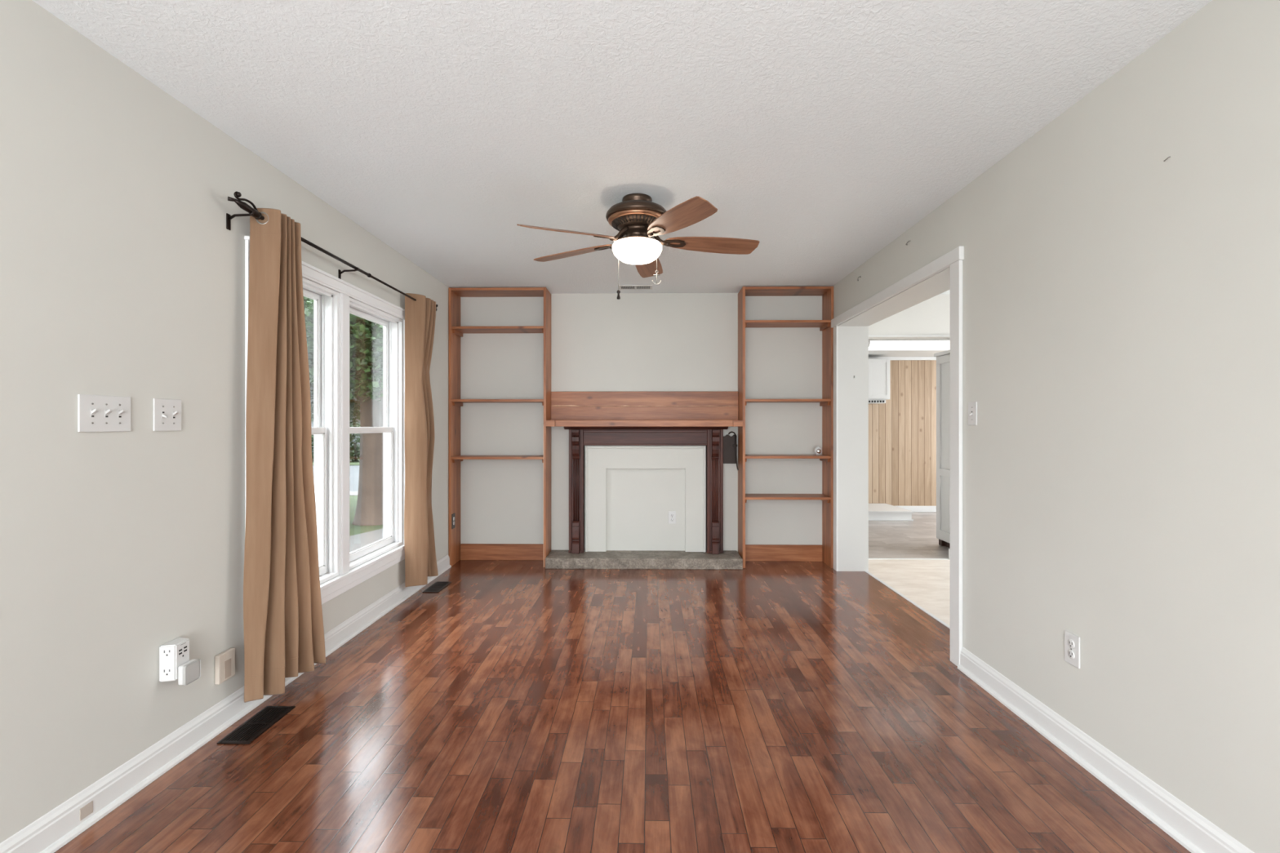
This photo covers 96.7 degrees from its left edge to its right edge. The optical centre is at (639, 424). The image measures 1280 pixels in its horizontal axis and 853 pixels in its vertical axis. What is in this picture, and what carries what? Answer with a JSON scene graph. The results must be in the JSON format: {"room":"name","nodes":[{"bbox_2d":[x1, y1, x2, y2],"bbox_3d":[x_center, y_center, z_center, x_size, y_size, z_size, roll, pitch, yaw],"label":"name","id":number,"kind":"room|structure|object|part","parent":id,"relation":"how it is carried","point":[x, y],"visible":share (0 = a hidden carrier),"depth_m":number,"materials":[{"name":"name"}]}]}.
{"room":"living room","nodes":[
{"label":"living room","id":0,"kind":"room"},
{"bbox_2d":[0,0,449,843],"bbox_3d":[-1.795,0.016,1.503,0.140,2.440,7.650,0,0,1],"label":"wall","id":1,"kind":"structure","parent":0,"point":[122,272],"depth_m":1.87,"materials":[{"name":"beige paint"}]},
{"bbox_2d":[77,394,130,431],"bbox_3d":[-1.709,-0.036,1.827,0.022,0.116,0.175,0,0,1],"label":"light switch","id":2,"kind":"object","parent":1,"relation":"attached to","point":[95,413],"visible":1,"depth_m":1.82,"materials":[{"name":"white plastic"}]},
{"bbox_2d":[152,398,181,431],"bbox_3d":[-1.705,-0.036,2.062,0.022,0.116,0.118,0,0,1],"label":"light switch","id":3,"kind":"object","parent":1,"relation":"attached to","point":[166,413],"visible":1,"depth_m":2.06,"materials":[{"name":"white plastic"}]},
{"bbox_2d":[159,637,189,681],"bbox_3d":[-1.690,0.854,2.072,0.052,0.129,0.090,0,0,1],"label":"outlet extender","id":4,"kind":"object","parent":1,"relation":"attached to","point":[175,653],"visible":0.97,"depth_m":2.04,"materials":[{"name":"white plastic"}]},
{"bbox_2d":[177,658,200,685],"bbox_3d":[-1.648,0.903,2.079,0.031,0.070,0.070,0,0,1],"label":"plug","id":5,"kind":"object","parent":4,"relation":"attached to","point":[188,672],"visible":1,"depth_m":2.06,"materials":[{"name":"white plastic"}]},
{"bbox_2d":[214,647,235,684],"bbox_3d":[-1.701,0.988,2.333,0.021,0.116,0.090,0,0,1],"label":"wall plate","id":6,"kind":"object","parent":1,"relation":"attached to","point":[224,662],"visible":1,"depth_m":2.32,"materials":[{"name":"beige plastic"}]},
{"bbox_2d":[0,554,451,852],"bbox_3d":[-1.713,1.182,1.314,0.030,0.108,7.275,0,0,1],"label":"baseboard","id":7,"kind":"structure","parent":1,"relation":"attached to","point":[60,825],"depth_m":1.99,"materials":[{"name":"white paint"}]},
{"bbox_2d":[80,800,93,821],"bbox_3d":[-1.705,1.188,1.751,0.002,0.036,0.040,0,0,1],"label":"wall plate","id":8,"kind":"object","parent":7,"relation":"attached to","point":[86,810],"visible":1,"depth_m":1.75,"materials":[{"name":"beige plastic"}]},
{"bbox_2d":[302,277,338,584],"bbox_3d":[-1.773,0.051,2.870,0.133,1.596,0.691,0,0,1],"label":"window","id":9,"kind":"structure","parent":1,"relation":"in","point":[325,430],"depth_m":3.20,"materials":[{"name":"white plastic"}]},
{"bbox_3d":[-1.807,-0.340,2.871,0.022,0.777,0.653,0,0,1],"label":"sash","id":10,"kind":"part","parent":9,"relation":"part of","materials":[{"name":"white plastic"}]},
{"bbox_3d":[-1.770,0.420,2.870,0.024,0.815,0.653,0,0,1],"label":"sash","id":11,"kind":"part","parent":9,"relation":"part of","materials":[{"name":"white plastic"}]},
{"bbox_2d":[244,235,404,544],"bbox_3d":[-1.685,0.037,3.290,0.024,1.708,1.670,0,0,1],"label":"trim","id":12,"kind":"structure","parent":1,"relation":"attached to","point":[309,272],"depth_m":3.15,"materials":[{"name":"white wood"}]},
{"bbox_2d":[226,191,437,311],"bbox_3d":[-1.640,-0.877,3.373,0.111,0.132,2.207,0,0,1],"label":"curtain rod","id":13,"kind":"object","parent":1,"relation":"attached to","point":[254,212],"visible":0.69,"depth_m":2.40,"materials":[{"name":"brown metal"}]},
{"bbox_2d":[243,208,325,702],"bbox_3d":[-1.595,0.117,2.574,0.140,2.095,0.424,0,0,1],"label":"curtain","id":14,"kind":"object","parent":13,"relation":"hanging from","point":[283,628],"visible":1,"depth_m":2.47,"materials":[{"name":"brown fabric"}]},
{"bbox_3d":[-1.611,-0.886,2.888,0.017,0.017,0.955,0,0,1],"label":"rod","id":15,"kind":"part","parent":13,"relation":"part of","materials":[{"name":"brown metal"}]},
{"bbox_3d":[-1.596,-0.886,3.825,0.014,0.014,1.000,0,0,1],"label":"rod","id":16,"kind":"part","parent":13,"relation":"part of","materials":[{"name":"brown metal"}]},
{"bbox_2d":[404,293,438,586],"bbox_3d":[-1.586,0.106,4.154,0.149,2.073,0.366,0,0,1],"label":"curtain","id":17,"kind":"object","parent":13,"relation":"hanging from","point":[420,560],"visible":1,"depth_m":4.02,"materials":[{"name":"brown fabric"}]},
{"bbox_2d":[338,293,349,575],"bbox_3d":[-1.757,0.051,3.263,0.142,1.600,0.094,0,0,1],"label":"trim","id":18,"kind":"structure","parent":1,"relation":"attached to","point":[344,300],"depth_m":3.24,"materials":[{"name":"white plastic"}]},
{"bbox_2d":[320,544,404,604],"bbox_3d":[-1.706,0.903,3.290,0.076,0.106,1.656,0,0,1],"label":"trim","id":19,"kind":"structure","parent":1,"relation":"attached to","point":[335,586],"depth_m":3.41,"materials":[{"name":"white wood"}]},
{"bbox_2d":[349,297,403,569],"bbox_3d":[-1.760,0.051,3.681,0.133,1.596,0.739,0,0,1],"label":"window","id":20,"kind":"structure","parent":1,"relation":"in","point":[392,429],"depth_m":4.03,"materials":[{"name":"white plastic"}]},
{"bbox_3d":[-1.795,-0.340,3.682,0.022,0.777,0.701,0,0,1],"label":"sash","id":21,"kind":"part","parent":20,"relation":"part of","materials":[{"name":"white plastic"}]},
{"bbox_3d":[-1.758,0.420,3.681,0.024,0.815,0.701,0,0,1],"label":"sash","id":22,"kind":"part","parent":20,"relation":"part of","materials":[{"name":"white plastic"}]},
{"bbox_2d":[32,0,1212,293],"bbox_3d":[1.848,-1.244,1.447,7.348,0.080,7.850,0,0,1],"label":"ceiling","id":23,"kind":"structure","parent":0,"point":[819,133],"depth_m":2.15,"materials":[{"name":"white paint"}]},
{"bbox_2d":[618,284,652,289],"bbox_3d":[-0.039,-1.200,4.956,0.294,0.008,0.140,0,0,1],"label":"ceiling vent","id":24,"kind":"object","parent":23,"relation":"in","point":[620,286],"visible":0.95,"depth_m":4.94,"materials":[{"name":"white metal"}]},
{"bbox_2d":[516,193,759,299],"bbox_3d":[0.013,-0.939,3.057,1.248,0.530,1.235,0,0,1],"label":"ceiling fan","id":25,"kind":"object","parent":23,"relation":"hanging from","point":[637,219],"visible":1,"depth_m":2.95,"materials":[{"name":"brown wood"}]},
{"bbox_3d":[-0.349,-0.955,2.811,0.502,0.006,0.151,-5,24,-33],"label":"blade","id":26,"kind":"part","parent":25,"relation":"part of","materials":[{"name":"brown wood"}]},
{"bbox_3d":[-0.376,-0.968,3.204,0.502,0.006,0.151,-3,10,26],"label":"blade","id":27,"kind":"part","parent":25,"relation":"part of","materials":[{"name":"brown wood"}]},
{"bbox_3d":[-0.115,-0.845,3.052,0.004,0.245,0.004,0,0,1],"label":"pull chain","id":28,"kind":"part","parent":25,"relation":"part of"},
{"bbox_3d":[-0.115,-0.700,3.052,0.020,0.052,0.020,0,0,1],"label":"pull knob","id":29,"kind":"part","parent":25,"relation":"part of","materials":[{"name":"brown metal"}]},
{"bbox_3d":[-0.015,-0.914,3.031,0.267,0.096,0.267,0,0,1],"label":"lamp shade","id":30,"kind":"part","parent":25,"relation":"part of","materials":[{"name":"white glass"}]},
{"bbox_3d":[0.045,-0.972,3.427,0.151,0.006,0.502,-14,-4,8],"label":"blade","id":31,"kind":"part","parent":25,"relation":"part of","materials":[{"name":"brown wood"}]},
{"bbox_3d":[0.181,-0.972,2.681,0.151,0.006,0.502,16,-6,-29],"label":"blade","id":32,"kind":"part","parent":25,"relation":"part of","materials":[{"name":"brown wood"}]},
{"bbox_3d":[0.384,-0.970,3.064,0.502,0.006,0.151,2,-14,-5],"label":"blade","id":33,"kind":"part","parent":25,"relation":"part of","materials":[{"name":"brown wood"}]},
{"bbox_2d":[53,511,1191,852],"bbox_3d":[1.861,1.261,2.887,7.168,0.050,10.570,0,0,1],"label":"floor","id":34,"kind":"structure","parent":0,"point":[514,706],"depth_m":2.24,"materials":[{"name":"brown wood"}]},
{"bbox_2d":[217,706,295,744],"bbox_3d":[-1.573,1.233,2.345,0.127,0.006,0.290,0,0,1],"label":"floor vent","id":35,"kind":"object","parent":34,"relation":"in","point":[247,732],"visible":1,"depth_m":2.33,"materials":[{"name":"brown metal"}]},
{"bbox_2d":[422,581,451,592],"bbox_3d":[-1.542,1.233,4.329,0.120,0.006,0.280,0,0,1],"label":"floor vent","id":36,"kind":"object","parent":34,"relation":"in","point":[437,586],"visible":1,"depth_m":4.32,"materials":[{"name":"brown metal"}]},
{"bbox_2d":[448,287,551,567],"bbox_3d":[-1.241,0.020,5.082,0.852,2.432,0.274,0,0,1],"label":"bookcase","id":37,"kind":"object","parent":34,"relation":"on","point":[457,551],"visible":0.91,"depth_m":5.05,"materials":[{"name":"red wood"}]},
{"bbox_3d":[-1.657,0.020,5.024,0.022,2.432,0.135,0,0,1],"label":"panel","id":38,"kind":"part","parent":37,"relation":"part of","materials":[{"name":"red wood"}]},
{"bbox_2d":[451,512,455,528],"bbox_3d":[-1.641,0.846,5.008,0.009,0.130,0.078,0,0,1],"label":"electrical outlet","id":39,"kind":"object","parent":37,"relation":"attached to","point":[453,516],"visible":1,"depth_m":5.00,"materials":[{"name":"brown plastic"}]},
{"bbox_3d":[-1.657,0.020,5.159,0.018,2.432,0.132,0,0,1],"label":"panel","id":40,"kind":"part","parent":37,"relation":"part of","materials":[{"name":"red wood"}]},
{"bbox_3d":[-1.241,0.289,5.087,0.806,0.021,0.262,0,0,1],"label":"shelf","id":41,"kind":"part","parent":37,"relation":"part of","materials":[{"name":"red wood"}]},
{"bbox_3d":[-1.241,-0.213,5.087,0.806,0.021,0.262,0,0,1],"label":"shelf","id":42,"kind":"part","parent":37,"relation":"part of","materials":[{"name":"red wood"}]},
{"bbox_3d":[-1.241,-0.851,5.087,0.806,0.021,0.262,0,0,1],"label":"shelf","id":43,"kind":"part","parent":37,"relation":"part of","materials":[{"name":"red wood"}]},
{"bbox_3d":[-1.239,1.163,5.208,0.808,0.146,0.020,0,0,1],"label":"baseboard","id":44,"kind":"part","parent":37,"relation":"part of","materials":[{"name":"red wood"}]},
{"bbox_3d":[-0.826,0.020,5.076,0.022,2.432,0.273,0,0,1],"label":"panel","id":45,"kind":"part","parent":37,"relation":"part of","materials":[{"name":"red wood"}]},
{"bbox_2d":[545,550,742,569],"bbox_3d":[0.034,1.190,5.032,1.691,0.092,0.334,0,0,1],"label":"hearth","id":46,"kind":"object","parent":34,"relation":"on","point":[556,559],"visible":0.91,"depth_m":4.88,"materials":[{"name":"grey stone"}]},
{"bbox_2d":[564,426,728,554],"bbox_3d":[0.053,0.579,5.107,1.452,1.130,0.179,0,0,1],"label":"fireplace surround","id":47,"kind":"object","parent":46,"relation":"on","point":[712,437],"visible":0.96,"depth_m":5.09,"materials":[{"name":"brown wood"}]},
{"bbox_2d":[546,391,742,426],"bbox_3d":[0.037,-0.145,5.052,1.702,0.318,0.294,0,0,1],"label":"mantel shelf","id":48,"kind":"object","parent":47,"relation":"on","point":[682,408],"visible":1,"depth_m":5.15,"materials":[{"name":"red wood"}]},
{"bbox_2d":[584,445,706,551],"bbox_3d":[0.048,0.665,5.157,1.093,0.958,0.078,0,0,1],"label":"fireplace infill","id":49,"kind":"object","parent":47,"relation":"attached to","point":[630,491],"visible":0.99,"depth_m":5.14,"materials":[{"name":"beige paint"}]},
{"bbox_3d":[0.052,0.767,5.186,0.716,0.753,0.020,0,0,1],"label":"recessed panel","id":50,"kind":"part","parent":49,"relation":"part of","materials":[{"name":"beige paint"}]},
{"bbox_2d":[668,511,675,524],"bbox_3d":[0.292,0.841,5.167,0.068,0.112,0.009,0,0,1],"label":"electrical outlet","id":51,"kind":"object","parent":49,"relation":"attached to","point":[672,514],"visible":1,"depth_m":5.17,"materials":[{"name":"white plastic"}]},
{"bbox_3d":[0.053,0.027,5.107,1.452,0.026,0.179,0,0,1],"label":"cap moulding","id":52,"kind":"part","parent":47,"relation":"part of","materials":[{"name":"brown wood"}]},
{"bbox_2d":[737,286,833,568],"bbox_3d":[1.281,0.020,5.043,0.783,2.432,0.273,0,0,1],"label":"bookcase","id":53,"kind":"object","parent":34,"relation":"on","point":[824,552],"visible":0.92,"depth_m":4.99,"materials":[{"name":"red wood"}]},
{"bbox_3d":[0.901,0.020,5.049,0.022,2.432,0.273,0,0,1],"label":"panel","id":54,"kind":"part","parent":53,"relation":"part of","materials":[{"name":"red wood"}]},
{"bbox_3d":[1.283,1.163,5.169,0.739,0.146,0.020,0,0,1],"label":"baseboard","id":55,"kind":"part","parent":53,"relation":"part of","materials":[{"name":"red wood"}]},
{"bbox_3d":[1.281,0.636,5.048,0.737,0.021,0.262,0,0,1],"label":"shelf","id":56,"kind":"part","parent":53,"relation":"part of","materials":[{"name":"red wood"}]},
{"bbox_3d":[1.281,0.281,5.048,0.737,0.021,0.262,0,0,1],"label":"shelf","id":57,"kind":"part","parent":53,"relation":"part of","materials":[{"name":"red wood"}]},
{"bbox_3d":[1.281,-0.213,5.048,0.737,0.021,0.262,0,0,1],"label":"shelf","id":58,"kind":"part","parent":53,"relation":"part of","materials":[{"name":"red wood"}]},
{"bbox_3d":[1.281,-0.896,5.048,0.737,0.021,0.262,0,0,1],"label":"shelf","id":59,"kind":"part","parent":53,"relation":"part of","materials":[{"name":"red wood"}]},
{"bbox_2d":[813,445,822,455],"bbox_3d":[1.569,0.227,5.005,0.068,0.084,0.072,0,0,1],"label":"egg ornament","id":60,"kind":"object","parent":53,"relation":"on","point":[818,451],"visible":1,"depth_m":4.98,"materials":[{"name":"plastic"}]},
{"bbox_3d":[1.665,0.020,5.108,0.018,2.432,0.132,0,0,1],"label":"panel","id":61,"kind":"part","parent":53,"relation":"part of","materials":[{"name":"red wood"}]},
{"bbox_3d":[1.661,0.020,4.973,0.022,2.432,0.135,0,0,1],"label":"panel","id":62,"kind":"part","parent":53,"relation":"part of","materials":[{"name":"red wood"}]},
{"bbox_2d":[868,503,913,520],"bbox_3d":[2.759,1.175,7.713,1.540,0.122,0.744,0,0,1],"label":"step","id":63,"kind":"structure","parent":34,"relation":"on","point":[877,512],"depth_m":7.35,"materials":[{"name":"white paint"}]},
{"bbox_3d":[2.753,1.226,7.349,1.540,0.020,0.017,0,0,1],"label":"shoe moulding","id":64,"kind":"part","parent":63,"relation":"part of","materials":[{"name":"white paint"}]},
{"bbox_2d":[864,570,950,629],"bbox_3d":[1.894,1.236,3.894,0.024,0.008,1.815,0,0,1],"label":"trim","id":65,"kind":"structure","parent":34,"relation":"on","point":[866,571],"depth_m":3.96,"materials":[{"name":"white paint"}]},
{"bbox_2d":[868,558,950,559],"bbox_3d":[3.711,1.236,5.223,3.540,0.008,0.036,0,0,1],"label":"trim","id":66,"kind":"structure","parent":34,"relation":"on","point":[868,558],"depth_m":5.24,"materials":[{"name":"white paint"}]},
{"bbox_2d":[933,349,950,547],"bbox_3d":[3.342,0.248,5.624,0.610,1.975,0.530,0,0,1],"label":"pantry cabinet","id":67,"kind":"object","parent":34,"relation":"on","point":[943,359],"visible":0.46,"depth_m":5.75,"materials":[{"name":"white paint"}]},
{"bbox_3d":[3.342,-0.722,5.624,0.610,0.035,0.530,0,0,1],"label":"cornice","id":68,"kind":"part","parent":67,"relation":"part of","materials":[{"name":"white paint"}]},
{"bbox_2d":[460,293,822,551],"bbox_3d":[0.005,0.016,5.250,3.345,2.440,0.100,0,0,1],"label":"wall","id":69,"kind":"structure","parent":0,"point":[601,342],"depth_m":5.20,"materials":[{"name":"beige paint"}]},
{"bbox_2d":[723,431,738,470],"bbox_3d":[0.816,0.233,5.135,0.138,0.350,0.085,0,0,1],"label":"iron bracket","id":70,"kind":"object","parent":69,"relation":"attached to","point":[730,443],"visible":1,"depth_m":5.15,"materials":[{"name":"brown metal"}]},
{"bbox_3d":[0.812,0.218,5.166,0.129,0.264,0.025,0,0,1],"label":"plate","id":71,"kind":"part","parent":70,"relation":"part of","materials":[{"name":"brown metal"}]},
{"bbox_2d":[868,360,936,506],"bbox_3d":[3.701,0.136,8.144,3.450,2.200,0.100,0,0,1],"label":"wall","id":72,"kind":"structure","parent":0,"point":[902,429],"depth_m":8.09,"materials":[{"name":"brown wood"}]},
{"bbox_2d":[868,400,885,404],"bbox_3d":[3.093,-0.323,7.960,0.580,0.048,0.282,0,0,1],"label":"range hood","id":73,"kind":"object","parent":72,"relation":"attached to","point":[870,402],"visible":0.38,"depth_m":7.82,"materials":[{"name":"white paint"}]},
{"bbox_2d":[868,358,889,399],"bbox_3d":[3.102,-0.631,7.929,0.640,0.565,0.345,0,0,1],"label":"upper cabinet","id":74,"kind":"object","parent":72,"relation":"attached to","point":[878,368],"visible":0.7,"depth_m":7.76,"materials":[{"name":"white paint"}]},
{"bbox_2d":[868,356,937,359],"bbox_3d":[3.655,-0.941,8.069,3.340,0.044,0.049,0,0,1],"label":"trim","id":75,"kind":"structure","parent":72,"relation":"attached to","point":[890,357],"depth_m":8.04,"materials":[{"name":"white paint"}]},
{"bbox_2d":[896,506,936,511],"bbox_3d":[3.655,1.194,8.084,3.340,0.085,0.019,0,0,1],"label":"baseboard","id":76,"kind":"structure","parent":72,"relation":"attached to","point":[915,508],"depth_m":8.07,"materials":[{"name":"white paint"}]},
{"bbox_2d":[868,350,946,356],"bbox_3d":[3.780,-0.994,6.768,3.650,0.060,2.850,0,0,1],"label":"ceiling","id":77,"kind":"structure","parent":0,"point":[871,353],"depth_m":7.62,"materials":[{"name":"white paint"}]},
{"bbox_2d":[868,338,950,350],"bbox_3d":[3.170,-0.909,6.477,1.300,0.107,0.390,0,0,1],"label":"ceiling light","id":78,"kind":"object","parent":77,"relation":"attached to","point":[896,344],"visible":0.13,"depth_m":6.33,"materials":[{"name":"white paint"}]},
{"bbox_2d":[868,293,950,339],"bbox_3d":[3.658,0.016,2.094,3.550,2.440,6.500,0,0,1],"label":"ceiling","id":79,"kind":"structure","parent":0,"point":[931,316],"depth_m":5.24,"materials":[{"name":"white paint"}]},
{"bbox_2d":[868,334,950,337],"bbox_3d":[2.486,-0.818,5.233,0.950,0.016,0.017,0,0,1],"label":"trim","id":80,"kind":"structure","parent":79,"relation":"attached to","point":[908,335],"depth_m":5.22,"materials":[{"name":"white paint"}]},
{"bbox_2d":[832,0,1279,852],"bbox_3d":[1.746,0.016,1.448,0.253,2.440,7.650,0,0,1],"label":"wall","id":81,"kind":"structure","parent":0,"point":[1121,302],"depth_m":1.84,"materials":[{"name":"beige paint"}]},
{"bbox_2d":[833,325,837,571],"bbox_3d":[1.665,0.199,4.846,0.012,2.074,0.087,0,0,1],"label":"trim","id":82,"kind":"structure","parent":81,"relation":"attached to","point":[835,328],"depth_m":4.83,"materials":[{"name":"white paint"}]},
{"bbox_2d":[837,266,950,571],"bbox_3d":[1.784,0.195,3.896,0.261,2.082,1.839,0,0,1],"label":"door frame","id":83,"kind":"structure","parent":81,"relation":"in","point":[853,333],"depth_m":4.80,"materials":[{"name":"white paint"}]},
{"bbox_2d":[831,245,964,327],"bbox_3d":[1.644,-0.872,3.892,0.026,0.068,2.027,0,0,1],"label":"trim","id":84,"kind":"structure","parent":81,"relation":"attached to","point":[944,262],"depth_m":3.48,"materials":[{"name":"white paint"}]},
{"bbox_2d":[950,260,962,666],"bbox_3d":[1.632,0.199,2.935,0.020,2.075,0.090,0,0,1],"label":"trim","id":85,"kind":"structure","parent":81,"relation":"attached to","point":[956,268],"depth_m":2.92,"materials":[{"name":"white paint"}]},
{"bbox_2d":[968,401,977,425],"bbox_3d":[1.629,-0.056,2.798,0.022,0.116,0.070,0,0,1],"label":"light switch","id":86,"kind":"object","parent":81,"relation":"attached to","point":[972,406],"visible":1,"depth_m":2.79,"materials":[{"name":"white plastic"}]},
{"bbox_2d":[1064,630,1079,668],"bbox_3d":[1.625,0.844,2.140,0.009,0.117,0.074,0,0,1],"label":"electrical outlet","id":87,"kind":"object","parent":81,"relation":"attached to","point":[1072,642],"visible":1,"depth_m":2.13,"materials":[{"name":"white plastic"}]},
{"bbox_2d":[1067,639,1075,648],"bbox_3d":[1.625,0.825,2.140,0.009,0.033,0.033,0,0,1],"label":"receptacle","id":88,"kind":"object","parent":87,"relation":"attached to","point":[1071,642],"depth_m":2.14,"materials":[{"name":"white plastic"}]},
{"bbox_2d":[1067,649,1075,658],"bbox_3d":[1.625,0.864,2.140,0.009,0.033,0.033,0,0,1],"label":"receptacle","id":89,"kind":"object","parent":87,"relation":"attached to","point":[1071,653],"depth_m":2.14,"materials":[{"name":"white plastic"}]},
{"bbox_2d":[957,647,1254,852],"bbox_3d":[1.586,1.182,0.258,0.030,0.108,5.264,0,0,1],"label":"baseboard","id":90,"kind":"structure","parent":81,"relation":"attached to","point":[1196,833],"depth_m":1.95,"materials":[{"name":"white paint"}]},
{"label":"outside","id":91,"kind":"structure","parent":0,"visible":0},
{"bbox_2d":[349,491,358,495],"bbox_3d":[-39.786,1.801,14.214,140.000,0.310,0.800,0,0,1],"label":"kerb","id":92,"kind":"object","parent":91,"point":[351,493],"depth_m":13.67,"materials":[{"name":"concrete"}]},
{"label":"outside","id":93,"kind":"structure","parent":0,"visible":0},
{"bbox_2d":[349,495,382,536],"bbox_3d":[-46.001,1.806,-2.693,88.092,0.300,33.200,0,0,1],"label":"lawn","id":94,"kind":"structure","parent":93,"point":[353,529],"depth_m":9.31,"materials":[{"name":"green plant"}]},
{"bbox_2d":[303,296,382,525],"bbox_3d":[-5.536,-0.280,9.889,6.547,4.010,4.450,0,0,1],"label":"maple tree","id":95,"kind":"object","parent":94,"relation":"on","point":[366,336],"visible":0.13,"depth_m":9.39,"materials":[{"name":"green plant"}]},
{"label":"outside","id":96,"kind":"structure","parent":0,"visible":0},
{"bbox_2d":[312,465,359,491],"bbox_3d":[-39.707,1.821,19.363,140.000,0.270,9.500,0,0,1],"label":"road","id":97,"kind":"structure","parent":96,"point":[353,469],"depth_m":18.38,"materials":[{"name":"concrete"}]},
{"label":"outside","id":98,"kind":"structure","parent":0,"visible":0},
{"bbox_2d":[311,451,359,465],"bbox_3d":[-39.122,1.806,57.359,140.000,0.300,66.500,0,0,1],"label":"lawn","id":99,"kind":"structure","parent":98,"point":[355,463],"depth_m":24.60,"materials":[{"name":"green plant"}]},
{"bbox_2d":[311,435,314,460],"bbox_3d":[-14.902,0.930,26.241,2.081,1.792,2.057,0,0,1],"label":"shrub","id":100,"kind":"object","parent":99,"relation":"on","point":[313,437],"visible":0.04,"depth_m":25.63,"materials":[{"name":"green plant"}]},
{"bbox_2d":[311,389,359,451],"bbox_3d":[-26.147,-0.704,39.407,13.700,4.720,9.600,0,0,1],"label":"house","id":101,"kind":"structure","parent":99,"relation":"on","point":[313,422],"depth_m":39.32,"materials":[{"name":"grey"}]},
{"bbox_2d":[349,422,359,462],"bbox_3d":[-12.903,0.800,25.782,1.868,1.930,1.905,0,0,1],"label":"shrub","id":102,"kind":"object","parent":99,"relation":"on","point":[354,450],"visible":0.25,"depth_m":25.45,"materials":[{"name":"green plant"}]},
{"bbox_3d":[-12.905,1.241,25.802,0.100,0.870,0.087,0,0,1],"label":"stem","id":103,"kind":"part","parent":102,"relation":"part of","materials":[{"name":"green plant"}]},
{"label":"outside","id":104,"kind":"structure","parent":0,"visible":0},
{"bbox_2d":[349,528,382,552],"bbox_3d":[-3.063,1.696,7.548,2.542,0.120,9.000,0,0,1],"label":"path","id":105,"kind":"structure","parent":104,"point":[357,541],"depth_m":8.15,"materials":[{"name":"concrete"}]}
]}

